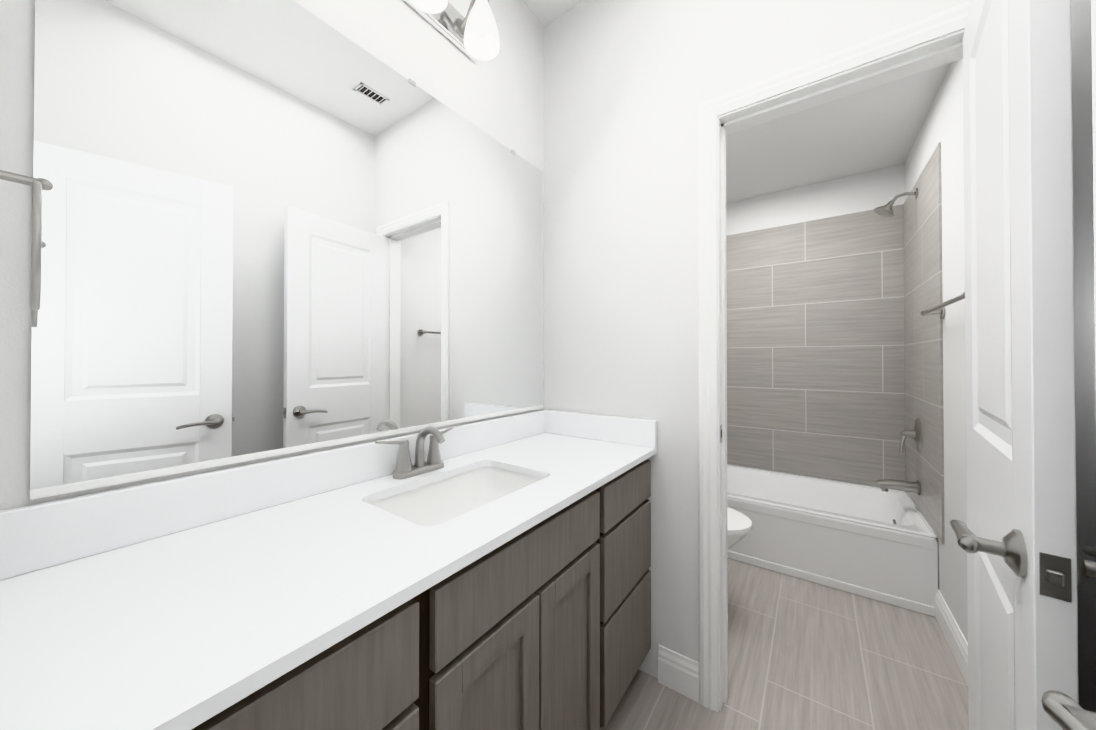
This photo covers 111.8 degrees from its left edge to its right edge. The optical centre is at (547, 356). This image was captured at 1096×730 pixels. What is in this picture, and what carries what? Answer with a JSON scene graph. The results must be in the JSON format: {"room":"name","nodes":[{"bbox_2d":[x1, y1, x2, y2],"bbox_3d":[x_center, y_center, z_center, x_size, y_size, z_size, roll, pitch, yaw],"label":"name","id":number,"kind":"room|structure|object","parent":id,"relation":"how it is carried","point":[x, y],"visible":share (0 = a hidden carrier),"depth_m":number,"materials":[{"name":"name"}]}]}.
{"room":"bathroom","nodes":[
{"label":"bathroom","id":0,"kind":"room"},
{"bbox_2d":[0,0,543,510],"bbox_3d":[0.046,-0.210,1.921,0.120,2.870,3.502,0,-1,36],"label":"wall","id":1,"kind":"structure","parent":0,"point":[500,96],"depth_m":0.99,"materials":[{"name":"white paint"}]},
{"bbox_2d":[0,410,543,577],"bbox_3d":[-0.428,0.293,1.134,0.019,0.102,1.431,0,-1,36],"label":"backsplash","id":2,"kind":"structure","parent":1,"relation":"attached to","point":[36,536],"depth_m":0.73,"materials":[{"name":"white stone"}]},
{"bbox_2d":[30,0,542,499],"bbox_3d":[-0.426,-0.315,1.152,0.009,1.094,1.370,0,-1,36],"label":"mirror","id":3,"kind":"object","parent":1,"relation":"attached to","point":[270,228],"visible":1,"depth_m":0.83,"materials":[{"name":"clear glass"}]},
{"bbox_2d":[404,0,499,61],"bbox_3d":[-0.373,-1.141,1.079,0.188,0.220,0.600,0,-1,36],"label":"sconce","id":4,"kind":"object","parent":1,"relation":"attached to","point":[473,34],"visible":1,"depth_m":1.23,"materials":[{"name":"silver metal"}]},
{"bbox_2d":[523,0,583,25],"bbox_3d":[0.167,-1.604,0.721,1.490,0.100,1.437,0,-1,36],"label":"ceiling","id":5,"kind":"structure","parent":0,"point":[545,12],"depth_m":1.65,"materials":[{"name":"white paint"}]},
{"bbox_2d":[544,0,970,678],"bbox_3d":[0.621,-0.215,1.342,1.490,2.870,0.120,0,-1,36],"label":"wall","id":6,"kind":"structure","parent":0,"point":[630,86],"depth_m":1.43,"materials":[{"name":"white paint"}]},
{"bbox_2d":[544,410,655,445],"bbox_3d":[0.200,0.296,1.552,0.513,0.102,0.019,0,-1,36],"label":"backsplash","id":7,"kind":"structure","parent":6,"relation":"attached to","point":[637,432],"depth_m":1.52,"materials":[{"name":"white stone"}]},
{"bbox_2d":[658,645,698,676],"bbox_3d":[0.342,1.157,1.615,0.645,0.132,0.014,0,-1,36],"label":"baseboard","id":8,"kind":"structure","parent":6,"relation":"attached to","point":[674,658],"depth_m":1.35,"materials":[{"name":"white paint"}]},
{"bbox_2d":[697,1,970,711],"bbox_3d":[0.877,0.160,1.155,0.746,2.118,0.156,0,-1,36],"label":"door frame","id":9,"kind":"structure","parent":6,"relation":"attached to","point":[928,43],"depth_m":1.28,"materials":[{"name":"white paint"}]},
{"bbox_2d":[950,0,1095,729],"bbox_3d":[0.870,0.195,0.709,0.166,2.018,0.620,0,-1,43],"label":"door","id":10,"kind":"structure","parent":6,"relation":"in","point":[1029,568],"depth_m":0.54,"materials":[{"name":"white paint"}]},
{"bbox_2d":[600,558,968,729],"bbox_3d":[0.271,1.257,0.844,1.730,0.080,4.970,0,-1,36],"label":"floor","id":11,"kind":"structure","parent":0,"point":[805,655],"depth_m":1.44,"materials":[{"name":"tile"}]},
{"bbox_2d":[204,460,650,729],"bbox_3d":[-0.228,0.791,0.986,0.512,0.854,1.431,0,-1,36],"label":"bathroom vanity","id":12,"kind":"object","parent":11,"relation":"on","point":[493,574],"depth_m":0.78,"materials":[{"name":"grey"}]},
{"bbox_2d":[0,434,656,729],"bbox_3d":[-0.220,0.354,0.984,0.532,0.021,1.431,0,-1,36],"label":"countertop","id":13,"kind":"structure","parent":12,"relation":"on","point":[178,631],"depth_m":0.53,"materials":[{"name":"white stone"}]},
{"bbox_2d":[372,426,455,477],"bbox_3d":[-0.348,0.273,1.081,0.136,0.140,0.261,0,-1,36],"label":"faucet","id":14,"kind":"object","parent":13,"relation":"on","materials":[{"name":"silver metal"}]},
{"bbox_2d":[368,462,543,525],"bbox_3d":[-0.221,0.426,0.988,0.320,0.148,0.476,0,-1,36],"label":"sink","id":15,"kind":"object","parent":13,"relation":"in","point":[436,499],"depth_m":1.13,"materials":[{"name":"white ceramic"}]},
{"bbox_2d":[727,507,752,548],"bbox_3d":[0.677,0.838,1.966,0.720,0.775,0.470,0,-1,36],"label":"toilet","id":16,"kind":"object","parent":11,"relation":"on","point":[739,526],"visible":0.17,"depth_m":1.75,"materials":[{"name":"white ceramic"}]},
{"bbox_2d":[727,464,937,616],"bbox_3d":[1.434,1.038,2.463,1.484,0.382,0.726,0,-1,36],"label":"bathtub","id":17,"kind":"object","parent":11,"relation":"on","point":[875,543],"visible":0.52,"depth_m":2.03,"materials":[{"name":"white ceramic"}]},
{"bbox_2d":[726,163,904,490],"bbox_3d":[1.687,-0.203,2.824,1.490,2.870,0.120,0,-1,36],"label":"wall","id":18,"kind":"structure","parent":0,"point":[866,191],"depth_m":2.60,"materials":[{"name":"white paint"}]},
{"bbox_2d":[726,204,905,486],"bbox_3d":[1.650,-0.056,2.771,1.490,1.805,0.008,0,-1,36],"label":"wall tile","id":19,"kind":"structure","parent":18,"relation":"attached to","point":[815,354],"depth_m":2.59,"materials":[{"name":"grey tile"}]},
{"bbox_2d":[726,62,950,202],"bbox_3d":[1.154,-1.434,2.092,1.490,0.420,1.705,0,-1,36],"label":"ceiling","id":20,"kind":"structure","parent":0,"point":[875,128],"depth_m":2.09,"materials":[{"name":"white paint"}]},
{"bbox_2d":[905,0,1095,711],"bbox_3d":[1.353,-0.217,0.981,0.120,2.870,3.502,0,-1,36],"label":"wall","id":21,"kind":"structure","parent":0,"point":[943,123],"depth_m":1.42,"materials":[{"name":"white paint"}]},
{"bbox_2d":[903,142,944,543],"bbox_3d":[2.009,-0.062,2.001,0.008,1.805,0.822,0,-1,36],"label":"wall tile","id":22,"kind":"structure","parent":21,"relation":"attached to","point":[923,341],"depth_m":1.89,"materials":[{"name":"grey tile"}]},
{"bbox_2d":[874,188,917,216],"bbox_3d":[1.950,-0.856,2.085,0.177,0.131,0.100,0,-1,36],"label":"shower head","id":23,"kind":"object","parent":22,"relation":"attached to","point":[886,210],"visible":0.98,"depth_m":2.08},
{"bbox_2d":[876,479,920,494],"bbox_3d":[1.950,0.719,2.073,0.176,0.082,0.076,0,-1,36],"label":"tub spout","id":24,"kind":"object","parent":22,"relation":"attached to","point":[901,485],"visible":1,"depth_m":2.05,"materials":[{"name":"silver metal"}]},
{"bbox_2d":[899,418,921,452],"bbox_3d":[1.989,0.435,2.047,0.081,0.194,0.176,0,-1,36],"label":"shower valve","id":25,"kind":"object","parent":22,"relation":"attached to","point":[915,433],"visible":1,"depth_m":2.02,"materials":[{"name":"silver metal"}]},
{"bbox_2d":[920,292,964,317],"bbox_3d":[1.554,-0.199,1.429,0.074,0.048,0.648,0,-1,36],"label":"towel bar","id":26,"kind":"object","parent":21,"relation":"attached to","point":[932,311],"visible":0.62,"depth_m":1.52,"materials":[{"name":"silver metal"}]},
{"bbox_2d":[935,590,967,686],"bbox_3d":[1.546,1.155,1.353,0.014,0.132,0.955,0,-1,36],"label":"baseboard","id":27,"kind":"structure","parent":21,"relation":"attached to","point":[956,641],"depth_m":1.53,"materials":[{"name":"white paint"}]},
{"bbox_3d":[-0.288,-0.224,0.078,1.490,2.870,0.120,0,-1,36],"label":"wall","id":28,"kind":"structure","parent":0,"visible":0},
{"bbox_2d":[0,170,52,310],"bbox_3d":[-0.661,-0.153,0.458,0.162,0.189,0.060,0,-1,36],"label":"towel ring","id":29,"kind":"object","parent":28,"relation":"attached to","point":[38,185],"visible":1,"depth_m":0.43,"materials":[{"name":"silver metal"}]},
{"bbox_2d":[1042,0,1095,729],"bbox_3d":[0.390,0.190,0.043,0.166,2.018,0.620,0,0,22],"label":"entry door","id":30,"kind":"structure","parent":28,"relation":"in","point":[1064,711],"depth_m":0.30,"materials":[{"name":"white paint"}]}
]}

